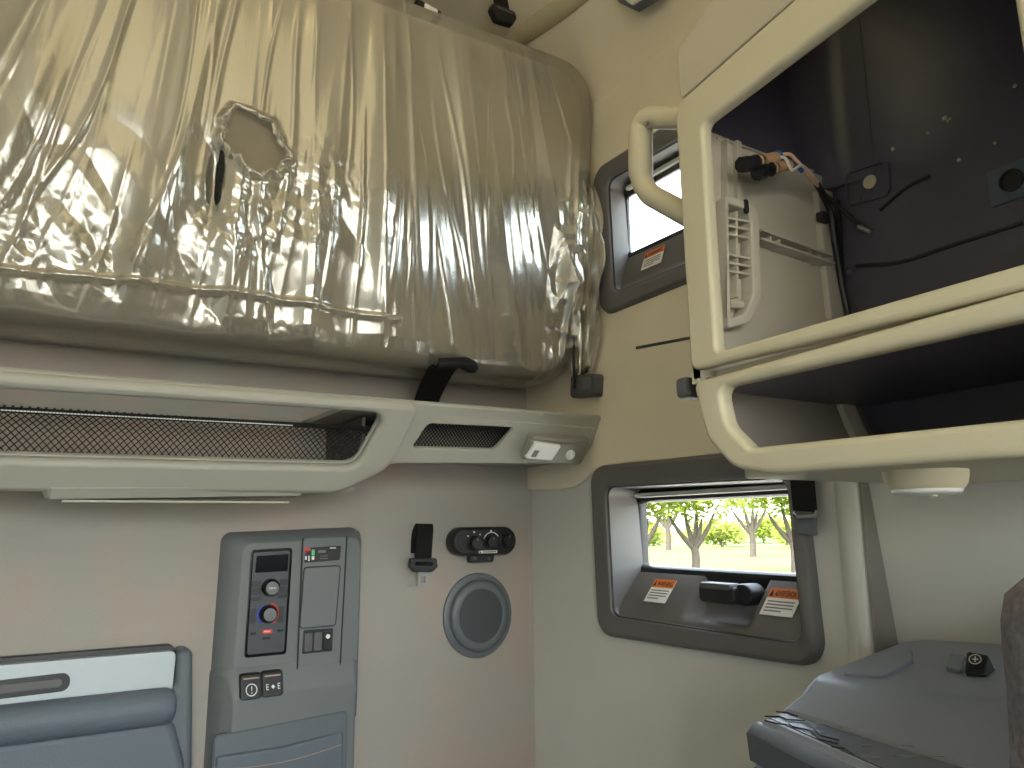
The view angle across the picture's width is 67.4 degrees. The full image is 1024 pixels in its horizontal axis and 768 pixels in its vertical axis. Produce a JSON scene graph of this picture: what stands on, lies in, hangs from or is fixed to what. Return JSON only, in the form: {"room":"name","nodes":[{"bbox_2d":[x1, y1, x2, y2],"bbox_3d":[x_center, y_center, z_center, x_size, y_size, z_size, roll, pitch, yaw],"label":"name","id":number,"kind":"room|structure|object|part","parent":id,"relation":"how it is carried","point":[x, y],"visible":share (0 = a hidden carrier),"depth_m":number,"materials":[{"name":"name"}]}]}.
{"room":"vehicle interior","nodes":[
{"label":"vehicle interior","id":0,"kind":"room"},
{"bbox_2d":[0,330,534,767],"bbox_3d":[-0.919,0.208,1.479,2.500,2.750,0.060,6,-12,-31],"label":"wall","id":1,"kind":"structure","parent":0,"point":[74,576],"depth_m":1.71,"materials":[{"name":"plastic"}]},
{"bbox_2d":[0,646,191,767],"bbox_3d":[-1.191,0.768,1.111,1.354,0.622,0.090,6,-12,-31],"label":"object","id":2,"kind":"object","parent":1,"relation":"attached to","point":[144,728],"visible":0.97,"depth_m":1.39,"materials":[{"name":"grey plastic"}]},
{"bbox_2d":[0,644,175,704],"bbox_3d":[-1.197,0.528,1.169,1.262,0.154,0.040,6,-12,-31],"label":"trim panel","id":3,"kind":"object","parent":2,"relation":"in","point":[54,675],"visible":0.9,"depth_m":1.41,"materials":[{"name":"grey plastic"}]},
{"bbox_3d":[-1.202,0.520,1.179,1.262,0.134,0.020,6,-12,-31],"label":"edge trim","id":4,"kind":"part","parent":3,"relation":"part of","materials":[{"name":"black plastic"}]},
{"bbox_2d":[203,527,360,767],"bbox_3d":[-0.463,0.681,1.591,0.313,0.752,0.079,6,-12,-31],"label":"control console","id":5,"kind":"object","parent":1,"relation":"attached to","point":[282,691],"visible":1,"depth_m":1.59,"materials":[{"name":"grey plastic"}]},
{"bbox_2d":[239,672,261,699],"bbox_3d":[-0.527,0.607,1.543,0.043,0.048,0.037,6,-12,-31],"label":"rocker switch","id":6,"kind":"object","parent":5,"relation":"attached to","point":[250,683],"depth_m":1.53,"materials":[{"name":"black plastic"}]},
{"bbox_3d":[-0.501,0.475,1.583,0.037,0.037,0.016,6,-12,-31],"label":"knob","id":7,"kind":"part","parent":5,"relation":"part of","materials":[{"name":"black plastic"}]},
{"bbox_3d":[-0.500,0.423,1.594,0.037,0.037,0.016,6,-12,-31],"label":"knob","id":8,"kind":"part","parent":5,"relation":"part of","materials":[{"name":"black plastic"}]},
{"bbox_2d":[261,669,282,696],"bbox_3d":[-0.491,0.609,1.566,0.043,0.048,0.037,6,-12,-31],"label":"rocker switch","id":9,"kind":"object","parent":5,"relation":"attached to","point":[271,679],"depth_m":1.56,"materials":[{"name":"black plastic"}]},
{"bbox_2d":[304,633,312,651],"bbox_3d":[-0.430,0.545,1.620,0.017,0.037,0.004,6,-12,-31],"label":"rocker switch","id":10,"kind":"object","parent":5,"relation":"attached to","point":[308,637],"depth_m":1.62,"materials":[{"name":"grey plastic"}]},
{"bbox_2d":[313,632,321,650],"bbox_3d":[-0.413,0.547,1.631,0.017,0.037,0.004,6,-12,-31],"label":"rocker switch","id":11,"kind":"object","parent":5,"relation":"attached to","point":[317,636],"depth_m":1.63,"materials":[{"name":"grey plastic"}]},
{"bbox_3d":[-0.411,0.370,1.669,0.080,0.035,0.002,6,-12,-31],"label":"notice plate","id":12,"kind":"part","parent":5,"relation":"part of","materials":[{"name":"black plastic"}]},
{"bbox_2d":[323,631,330,649],"bbox_3d":[-0.395,0.548,1.642,0.017,0.037,0.004,6,-12,-31],"label":"rocker switch","id":13,"kind":"object","parent":5,"relation":"attached to","point":[326,634],"depth_m":1.64,"materials":[{"name":"black plastic"}]},
{"bbox_2d":[0,367,600,492],"bbox_3d":[-0.791,0.099,1.339,2.215,0.196,0.336,6,-12,-31],"label":"storage shelf","id":14,"kind":"object","parent":1,"relation":"attached to","point":[330,451],"visible":1,"depth_m":1.47,"materials":[{"name":"grey plastic"}]},
{"bbox_2d":[42,487,302,503],"bbox_3d":[-0.600,0.196,1.400,0.441,0.040,0.074,6,-12,-31],"label":"strip light","id":15,"kind":"object","parent":14,"relation":"attached to","point":[63,494],"visible":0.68,"depth_m":1.35,"materials":[{"name":"grey plastic"}]},
{"bbox_2d":[61,500,288,503],"bbox_3d":[-0.604,0.216,1.403,0.381,0.004,0.040,6,-12,-31],"label":"diffuser","id":16,"kind":"object","parent":15,"relation":"attached to","point":[62,501],"depth_m":1.37,"materials":[{"name":"beige plastic"}]},
{"bbox_2d":[0,0,605,401],"bbox_3d":[-0.768,-0.444,1.393,2.176,0.924,0.318,6,-12,-31],"label":"bunk","id":17,"kind":"object","parent":14,"relation":"on","point":[397,185],"visible":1,"depth_m":1.52,"materials":[{"name":"grey plastic"}]},
{"bbox_3d":[0.110,0.149,1.903,0.047,0.098,0.306,7,-13,-36],"label":"panel","id":18,"kind":"part","parent":14,"relation":"part of","materials":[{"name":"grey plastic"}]},
{"bbox_2d":[521,433,589,464],"bbox_3d":[0.100,0.148,1.745,0.173,0.067,0.055,7,-13,-34],"label":"light","id":19,"kind":"object","parent":14,"relation":"attached to","point":[554,448],"visible":1,"depth_m":1.73,"materials":[{"name":"grey plastic"}]},
{"bbox_2d":[525,441,560,459],"bbox_3d":[0.069,0.148,1.709,0.081,0.040,0.029,6,-12,-31],"label":"switch","id":20,"kind":"object","parent":19,"relation":"attached to","point":[534,450],"depth_m":1.70,"materials":[{"name":"grey plastic"}]},
{"bbox_3d":[0.133,0.161,1.748,0.024,0.024,0.019,6,-12,-31],"label":"lamp bulb","id":21,"kind":"part","parent":19,"relation":"part of","materials":[{"name":"white plastic"}]},
{"bbox_2d":[408,523,437,585],"bbox_3d":[-0.213,0.405,1.825,0.072,0.145,0.032,6,-12,-31],"label":"belt","id":22,"kind":"object","parent":1,"relation":"attached to","point":[423,562],"visible":1,"depth_m":1.81,"materials":[{"name":"black fabric"}]},
{"bbox_3d":[-0.211,0.458,1.809,0.024,0.034,0.004,6,-12,-31],"label":"tongue blade","id":23,"kind":"part","parent":22,"relation":"part of","materials":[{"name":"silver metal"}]},
{"bbox_2d":[443,573,511,657],"bbox_3d":[-0.079,0.569,1.886,0.192,0.203,0.023,6,-12,-31],"label":"wall speaker","id":24,"kind":"object","parent":1,"relation":"attached to","point":[477,612],"visible":1,"depth_m":1.87,"materials":[{"name":"grey plastic"}]},
{"bbox_2d":[460,589,501,642],"bbox_3d":[-0.074,0.567,1.878,0.120,0.127,0.004,6,-12,-31],"label":"grille","id":25,"kind":"object","parent":24,"relation":"attached to","point":[480,609],"depth_m":1.88,"materials":[{"name":"grey plastic"}]},
{"bbox_2d":[446,527,515,562],"bbox_3d":[-0.070,0.397,1.898,0.182,0.086,0.068,6,-12,-31],"label":"control knob panel","id":26,"kind":"object","parent":1,"relation":"attached to","point":[479,544],"visible":1,"depth_m":1.88,"materials":[{"name":"black plastic"}]},
{"bbox_3d":[-0.088,0.387,1.862,0.038,0.038,0.020,6,-12,-31],"label":"knob","id":27,"kind":"part","parent":26,"relation":"part of","materials":[{"name":"black plastic"}]},
{"bbox_3d":[-0.064,0.387,1.889,0.159,0.045,0.002,6,-12,-31],"label":"plate","id":28,"kind":"part","parent":26,"relation":"part of","materials":[{"name":"black plastic"}]},
{"bbox_3d":[-0.049,0.388,1.885,0.038,0.038,0.020,6,-12,-31],"label":"knob","id":29,"kind":"part","parent":26,"relation":"part of","materials":[{"name":"black plastic"}]},
{"bbox_3d":[-0.010,0.390,1.910,0.038,0.038,0.020,6,-12,-31],"label":"knob","id":30,"kind":"part","parent":26,"relation":"part of","materials":[{"name":"black plastic"}]},
{"bbox_2d":[502,0,587,44],"bbox_3d":[0.813,-1.160,0.768,0.122,0.092,3.359,6,-12,-31],"label":"trim","id":31,"kind":"structure","parent":1,"relation":"attached to","point":[554,12],"depth_m":1.94,"materials":[{"name":"plastic"}]},
{"bbox_2d":[406,0,710,103],"bbox_3d":[-0.016,-1.190,0.225,2.316,0.343,3.510,6,-12,-31],"label":"ceiling","id":32,"kind":"structure","parent":0,"point":[606,41],"depth_m":1.86,"materials":[{"name":"plastic"}]},
{"bbox_2d":[488,0,515,27],"bbox_3d":[-0.027,-0.955,1.919,0.074,0.130,0.034,6,-12,-31],"label":"hanging buckle","id":33,"kind":"object","parent":32,"relation":"hanging from","point":[499,12],"visible":1,"depth_m":1.90,"materials":[{"name":"black plastic"}]},
{"bbox_2d":[618,0,658,11],"bbox_3d":[0.277,-0.891,1.716,0.030,0.136,0.138,6,-12,-31],"label":"lamp","id":34,"kind":"object","parent":32,"relation":"attached to","point":[637,5],"visible":1,"depth_m":1.70,"materials":[{"name":"grey plastic"}]},
{"bbox_2d":[526,28,1023,767],"bbox_3d":[1.001,0.217,0.569,0.114,2.360,3.472,6,-12,-31],"label":"wall","id":35,"kind":"structure","parent":0,"point":[601,700],"depth_m":1.60,"materials":[{"name":"plastic"}]},
{"bbox_2d":[570,338,603,397],"bbox_3d":[0.166,-0.037,1.826,0.052,0.144,0.098,6,-12,-31],"label":"corner latch","id":36,"kind":"object","parent":35,"relation":"attached to","point":[586,385],"visible":1,"depth_m":1.80,"materials":[{"name":"grey plastic"}]},
{"bbox_3d":[0.147,-0.049,1.829,0.009,0.119,0.031,0,-11,-2],"label":"cord","id":37,"kind":"part","parent":36,"relation":"part of","materials":[{"name":"black plastic"}]},
{"bbox_2d":[594,129,686,313],"bbox_3d":[0.377,-0.387,1.624,0.063,0.377,0.591,6,-12,-31],"label":"window","id":38,"kind":"structure","parent":35,"relation":"in","point":[629,278],"depth_m":1.77,"materials":[{"name":"grey plastic"}]},
{"bbox_3d":[0.390,-0.291,1.593,0.045,0.096,0.500,6,-12,-31],"label":"sill","id":39,"kind":"part","parent":38,"relation":"part of","materials":[{"name":"grey plastic"}]},
{"bbox_3d":[0.398,-0.504,1.641,0.010,0.010,0.469,6,-12,-31],"label":"shade rail","id":40,"kind":"part","parent":38,"relation":"part of","materials":[{"name":"plastic"}]},
{"bbox_3d":[0.398,-0.411,1.644,0.011,0.220,0.530,6,-12,-31],"label":"frame","id":41,"kind":"part","parent":38,"relation":"part of","materials":[{"name":"black"}]},
{"bbox_2d":[636,337,689,348],"bbox_3d":[0.318,-0.087,1.632,0.001,0.020,0.166,6,-12,-31],"label":"trim","id":42,"kind":"structure","parent":35,"relation":"attached to","point":[684,338],"depth_m":1.63,"materials":[{"name":"black plastic"}]},
{"bbox_2d":[591,453,824,665],"bbox_3d":[0.384,0.336,1.543,0.116,0.377,0.591,6,-12,-31],"label":"window","id":43,"kind":"structure","parent":35,"relation":"in","point":[769,616],"depth_m":1.53,"materials":[{"name":"grey plastic"}]},
{"bbox_3d":[0.394,0.430,1.510,0.091,0.096,0.500,6,-12,-31],"label":"sill","id":44,"kind":"part","parent":43,"relation":"part of","materials":[{"name":"grey plastic"}]},
{"bbox_3d":[0.411,0.218,1.564,0.025,0.010,0.469,6,-12,-31],"label":"shade rail","id":45,"kind":"part","parent":43,"relation":"part of","materials":[{"name":"plastic"}]},
{"bbox_3d":[0.421,0.313,1.573,0.026,0.220,0.530,6,-12,-31],"label":"frame","id":46,"kind":"part","parent":43,"relation":"part of","materials":[{"name":"black"}]},
{"bbox_3d":[0.442,0.393,1.433,0.038,0.041,0.048,6,-12,-31],"label":"latch knob","id":47,"kind":"part","parent":43,"relation":"part of","materials":[{"name":"black plastic"}]},
{"bbox_2d":[790,480,818,535],"bbox_3d":[0.482,0.183,1.270,0.018,0.133,0.054,6,-12,-31],"label":"belt","id":48,"kind":"object","parent":35,"relation":"attached to","point":[803,492],"visible":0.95,"depth_m":1.27,"materials":[{"name":"black fabric"}]},
{"bbox_3d":[0.485,0.230,1.264,0.010,0.040,0.035,6,-12,-31],"label":"guide plate","id":49,"kind":"part","parent":48,"relation":"part of","materials":[{"name":"grey plastic"}]},
{"bbox_2d":[628,0,1023,482],"bbox_3d":[0.529,-0.358,0.982,0.475,0.950,0.692,6,-12,-31],"label":"upper cabinet","id":50,"kind":"object","parent":35,"relation":"attached to","point":[908,114],"visible":0.97,"depth_m":1.01,"materials":[{"name":"beige plastic"}]},
{"bbox_3d":[0.223,-0.309,1.110,0.037,0.225,0.140,6,-13,-34],"label":"grab handle","id":51,"kind":"part","parent":50,"relation":"part of","materials":[{"name":"beige plastic"}]},
{"bbox_3d":[0.387,-0.641,0.879,0.044,0.426,0.538,6,-12,-31],"label":"header panel","id":52,"kind":"part","parent":50,"relation":"part of","materials":[{"name":"beige plastic"}]},
{"bbox_3d":[0.397,-0.163,1.114,0.380,0.358,0.014,6,-12,-31],"label":"panel","id":53,"kind":"part","parent":50,"relation":"part of","materials":[{"name":"beige plastic"}]},
{"bbox_3d":[0.441,0.061,1.010,0.394,0.124,0.113,6,-12,-31],"label":"bin panel","id":54,"kind":"part","parent":50,"relation":"part of","materials":[{"name":"brown plastic"}]},
{"bbox_2d":[735,150,872,315],"bbox_3d":[0.401,-0.214,1.078,0.260,0.203,0.069,6,-12,-31],"label":"harness","id":55,"kind":"object","parent":50,"relation":"hanging from","point":[761,166],"visible":1,"depth_m":1.08,"materials":[{"name":"brown"}]},
{"bbox_3d":[0.372,-0.283,0.800,0.020,0.456,0.538,6,-12,-31],"label":"frame","id":56,"kind":"part","parent":50,"relation":"part of","materials":[{"name":"beige plastic"}]},
{"bbox_3d":[0.588,0.087,0.830,0.455,0.012,0.480,6,-12,-31],"label":"panel","id":57,"kind":"part","parent":50,"relation":"part of","materials":[{"name":"beige plastic"}]},
{"bbox_2d":[882,468,969,496],"bbox_3d":[0.437,0.106,0.810,0.082,0.028,0.082,6,-12,-31],"label":"dome light","id":58,"kind":"object","parent":50,"relation":"attached to","point":[931,482],"visible":1,"depth_m":0.78,"materials":[{"name":"beige plastic"}]},
{"bbox_3d":[0.647,-0.309,0.960,0.012,0.827,0.548,6,-12,-31],"label":"panel","id":59,"kind":"part","parent":50,"relation":"part of","materials":[{"name":"paint"}]},
{"bbox_3d":[0.631,-0.256,0.964,0.003,0.050,0.062,6,-12,-31],"label":"plate","id":60,"kind":"part","parent":50,"relation":"part of","materials":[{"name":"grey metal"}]},
{"bbox_2d":[834,481,874,662],"bbox_3d":[0.574,0.344,1.230,0.091,2.360,0.054,6,-12,-31],"label":"trim","id":61,"kind":"structure","parent":35,"relation":"attached to","point":[847,494],"depth_m":1.21,"materials":[{"name":"plastic"}]},
{"bbox_2d":[746,640,1009,767],"bbox_3d":[0.500,0.680,0.811,0.528,0.748,0.391,6,-12,-31],"label":"countertop","id":62,"kind":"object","parent":35,"relation":"attached to","point":[921,703],"visible":1,"depth_m":0.88,"materials":[{"name":"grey plastic"}]},
{"bbox_2d":[764,711,962,767],"bbox_3d":[0.366,0.391,0.822,0.148,0.012,0.317,6,-12,-31],"label":"plastic film","id":63,"kind":"object","parent":62,"relation":"on","point":[818,739],"depth_m":0.85,"materials":[{"name":"plastic"}]},
{"bbox_2d":[859,482,897,652],"bbox_3d":[0.592,0.369,1.202,0.086,2.300,0.004,6,-12,-31],"label":"trim","id":64,"kind":"structure","parent":35,"relation":"attached to","point":[883,625],"depth_m":1.20,"materials":[{"name":"grey plastic"}]},
{"bbox_3d":[-0.004,1.308,-0.212,2.500,0.050,3.570,6,-12,-31],"label":"floor","id":65,"kind":"structure","parent":0,"visible":0},
{"bbox_2d":[1000,578,1023,767],"bbox_3d":[0.725,0.710,0.265,0.609,1.284,0.672,6,-12,-31],"label":"passenger seat","id":66,"kind":"object","parent":65,"relation":"on","point":[1012,614],"visible":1,"depth_m":0.49,"materials":[{"name":"brown fabric"}]},
{"label":"outside","id":67,"kind":"structure","parent":0,"visible":0},
{"bbox_2d":[648,531,790,572],"bbox_3d":[34.737,23.171,112.973,220.000,0.397,280.000,6,-12,-31],"label":"lawn","id":68,"kind":"structure","parent":67,"point":[772,556],"depth_m":62.69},
{"bbox_2d":[648,520,672,545],"bbox_3d":[16.612,18.646,96.124,7.208,3.813,7.644,6,-12,-31],"label":"shrub","id":69,"kind":"object","parent":68,"relation":"on","point":[655,537],"visible":0.25,"depth_m":94.76,"materials":[{"name":"green plant"}]},
{"bbox_2d":[650,503,683,550],"bbox_3d":[15.660,9.374,78.412,11.489,15.155,9.072,1,-11,-7],"label":"tree","id":70,"kind":"object","parent":68,"relation":"on","point":[666,525],"visible":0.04,"depth_m":77.01,"materials":[{"name":"green plant"}]},
{"bbox_2d":[647,500,705,543],"bbox_3d":[6.291,4.948,37.390,5.858,9.087,7.642,6,-12,-31],"label":"tree","id":71,"kind":"object","parent":68,"relation":"on","point":[652,532],"visible":0.02,"depth_m":36.26,"materials":[{"name":"green plant"}]},
{"bbox_2d":[647,498,752,567],"bbox_3d":[8.846,5.549,38.235,5.995,8.159,6.117,6,-12,-31],"label":"tree","id":72,"kind":"object","parent":68,"relation":"on","point":[694,541],"visible":0.16,"depth_m":37.96,"materials":[{"name":"green plant"}]},
{"bbox_2d":[680,517,748,546],"bbox_3d":[23.119,16.900,87.695,7.808,3.621,6.974,6,-12,-31],"label":"shrub","id":73,"kind":"object","parent":68,"relation":"on","point":[725,529],"visible":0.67,"depth_m":87.37,"materials":[{"name":"green plant"}]},
{"bbox_2d":[703,497,785,557],"bbox_3d":[18.693,7.547,60.758,9.463,12.236,7.179,-1,-11,3],"label":"tree","id":74,"kind":"object","parent":68,"relation":"on","point":[751,528],"visible":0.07,"depth_m":60.01,"materials":[{"name":"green plant"}]},
{"bbox_2d":[728,496,795,572],"bbox_3d":[14.580,5.189,40.597,6.512,9.605,7.063,6,-12,-31],"label":"tree","id":75,"kind":"object","parent":68,"relation":"on","point":[785,511],"visible":0.03,"depth_m":40.41,"materials":[{"name":"green plant"}]},
{"bbox_2d":[735,513,789,542],"bbox_3d":[33.932,19.427,103.095,7.333,4.032,8.673,6,-12,-31],"label":"shrub","id":76,"kind":"object","parent":68,"relation":"on","point":[763,530],"visible":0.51,"depth_m":101.53,"materials":[{"name":"green plant"}]},
{"bbox_2d":[770,516,791,545],"bbox_3d":[30.854,15.540,80.870,6.161,4.043,7.334,6,-12,-31],"label":"shrub","id":77,"kind":"object","parent":68,"relation":"on","point":[777,537],"visible":0.1,"depth_m":81.62,"materials":[{"name":"green plant"}]}
]}

